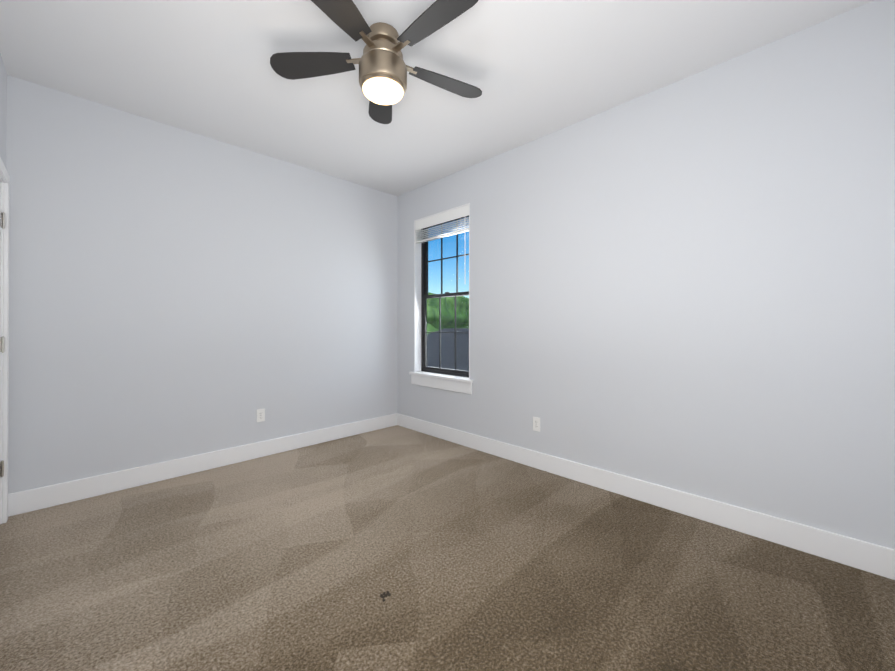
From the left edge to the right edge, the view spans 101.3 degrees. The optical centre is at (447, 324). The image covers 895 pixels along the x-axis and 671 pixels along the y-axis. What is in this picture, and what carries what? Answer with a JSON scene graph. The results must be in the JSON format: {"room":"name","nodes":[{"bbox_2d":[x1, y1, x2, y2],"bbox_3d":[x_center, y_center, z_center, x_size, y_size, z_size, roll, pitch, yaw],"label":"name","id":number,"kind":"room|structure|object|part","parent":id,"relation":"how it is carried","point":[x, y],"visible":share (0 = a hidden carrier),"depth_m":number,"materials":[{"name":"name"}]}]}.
{"room":"empty bedroom","nodes":[
{"label":"empty bedroom","id":0,"kind":"room"},
{"bbox_2d":[0,53,6,167],"bbox_3d":[-1.398,-0.189,0.850,0.120,2.740,3.900,0,0,-45],"label":"wall","id":1,"kind":"structure","parent":0,"point":[3,103],"depth_m":2.18,"materials":[{"name":"white paint"}]},
{"bbox_2d":[0,182,4,476],"bbox_3d":[-2.365,0.163,1.908,0.096,2.020,0.812,0,0,-45],"label":"door","id":2,"kind":"structure","parent":1,"relation":"in","point":[0,259],"depth_m":2.18,"materials":[{"name":"white paint"}]},
{"bbox_3d":[-2.643,0.116,2.180,0.013,1.580,0.036,0,0,-45],"label":"door hinge","id":3,"kind":"part","parent":2,"relation":"part of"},
{"bbox_2d":[0,157,9,523],"bbox_3d":[-2.395,0.135,1.873,0.118,2.100,0.940,0,0,-45],"label":"door frame","id":4,"kind":"structure","parent":1,"relation":"attached to","point":[4,356],"depth_m":2.20,"materials":[{"name":"white paint"}]},
{"bbox_2d":[6,75,396,493],"bbox_3d":[-1.724,-0.179,3.393,3.335,2.740,0.160,0,0,-45],"label":"wall","id":5,"kind":"structure","parent":0,"point":[176,293],"depth_m":2.86,"materials":[{"name":"white paint"}]},
{"bbox_2d":[8,413,396,516],"bbox_3d":[-1.662,1.120,3.327,3.015,0.140,0.014,0,0,-45],"label":"baseboard","id":6,"kind":"structure","parent":5,"relation":"attached to","point":[26,501],"depth_m":2.85,"materials":[{"name":"white paint"}]},
{"bbox_2d":[257,408,264,421],"bbox_3d":[-1.684,0.815,3.311,0.070,0.115,0.008,0,0,-45],"label":"electrical outlet","id":7,"kind":"object","parent":5,"relation":"attached to","point":[260,415],"visible":1,"depth_m":3.31,"materials":[{"name":"white plastic"}]},
{"bbox_2d":[0,0,873,195],"bbox_3d":[-0.289,-1.605,1.963,3.335,0.100,4.220,0,0,-45],"label":"ceiling","id":8,"kind":"structure","parent":0,"point":[532,70],"depth_m":2.18,"materials":[{"name":"white paint"}]},
{"bbox_2d":[270,0,481,123],"bbox_3d":[-0.307,-1.384,1.940,1.204,0.342,1.169,0,0,-45],"label":"fan","id":9,"kind":"object","parent":8,"relation":"hanging from","point":[384,68],"visible":1,"depth_m":1.89,"materials":[{"name":"black wood"}]},
{"bbox_2d":[0,425,894,670],"bbox_3d":[-0.289,1.235,1.952,3.335,0.100,4.220,0,0,-45],"label":"floor","id":10,"kind":"structure","parent":0,"point":[304,558],"depth_m":1.70,"materials":[{"name":"carpet"}]},
{"bbox_2d":[380,591,390,601],"bbox_3d":[-0.270,1.181,1.599,0.052,0.018,0.046,0,0,-45],"label":"snag","id":11,"kind":"object","parent":10,"relation":"on","point":[385,595],"visible":1,"depth_m":1.60,"materials":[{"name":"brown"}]},
{"bbox_2d":[397,0,894,548],"bbox_3d":[0.834,-0.181,3.079,0.160,2.740,3.900,0,0,-45],"label":"wall","id":12,"kind":"structure","parent":0,"point":[687,284],"depth_m":2.21,"materials":[{"name":"white paint"}]},
{"bbox_2d":[409,371,472,393],"bbox_3d":[-0.059,0.603,3.901,0.138,0.140,0.940,0,0,-45],"label":"window sill","id":13,"kind":"structure","parent":12,"relation":"attached to","point":[460,384],"depth_m":3.83,"materials":[{"name":"white paint"}]},
{"bbox_2d":[414,203,469,378],"bbox_3d":[-0.024,-0.330,3.939,0.160,1.725,0.850,0,0,-45],"label":"window","id":14,"kind":"structure","parent":12,"relation":"in","point":[425,296],"depth_m":4.18,"materials":[{"name":"black"}]},
{"bbox_2d":[415,205,468,243],"bbox_3d":[-0.062,-0.790,3.903,0.059,0.779,0.822,0,0,-45],"label":"window blind","id":15,"kind":"object","parent":14,"relation":"attached to","point":[457,213],"visible":0.88,"depth_m":3.87,"materials":[{"name":"white fabric"}]},
{"bbox_2d":[533,417,539,431],"bbox_3d":[0.740,0.824,3.051,0.008,0.115,0.070,0,0,-45],"label":"electrical outlet","id":16,"kind":"object","parent":12,"relation":"attached to","point":[536,423],"visible":1,"depth_m":3.05,"materials":[{"name":"white plastic"}]},
{"bbox_2d":[397,413,894,579],"bbox_3d":[0.773,1.119,3.012,0.014,0.140,3.900,0,0,-45],"label":"baseboard","id":17,"kind":"structure","parent":12,"relation":"attached to","point":[860,554],"depth_m":2.24,"materials":[{"name":"white paint"}]},
{"label":"outside","id":18,"kind":"structure","parent":0,"visible":0},
{"bbox_3d":[19.025,4.432,39.672,76.325,0.200,90.000,0,0,-45],"label":"ground","id":19,"kind":"structure","parent":18,"visible":0},
{"bbox_2d":[427,292,451,333],"bbox_3d":[-1.777,0.878,27.379,4.374,6.811,4.831,0,0,-45],"label":"tree","id":20,"kind":"object","parent":19,"relation":"on","point":[431,327],"depth_m":26.51,"materials":[{"name":"green plant"}]},
{"bbox_2d":[427,328,468,376],"bbox_3d":[2.082,2.178,13.007,8.000,4.100,14.200,0,0,-45],"label":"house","id":21,"kind":"structure","parent":19,"relation":"on","point":[431,341],"depth_m":12.88,"materials":[{"name":"grey"}]},
{"bbox_2d":[445,296,467,327],"bbox_3d":[-0.468,0.845,30.289,4.542,6.900,4.957,0,0,-45],"label":"tree","id":22,"kind":"object","parent":19,"relation":"on","point":[462,317],"depth_m":28.89,"materials":[{"name":"green plant"}]},
{"bbox_2d":[460,298,468,327],"bbox_3d":[0.340,0.827,34.442,4.446,6.968,5.567,0,0,-45],"label":"tree","id":23,"kind":"object","parent":19,"relation":"on","point":[465,324],"depth_m":32.34,"materials":[{"name":"green plant"}]}
]}

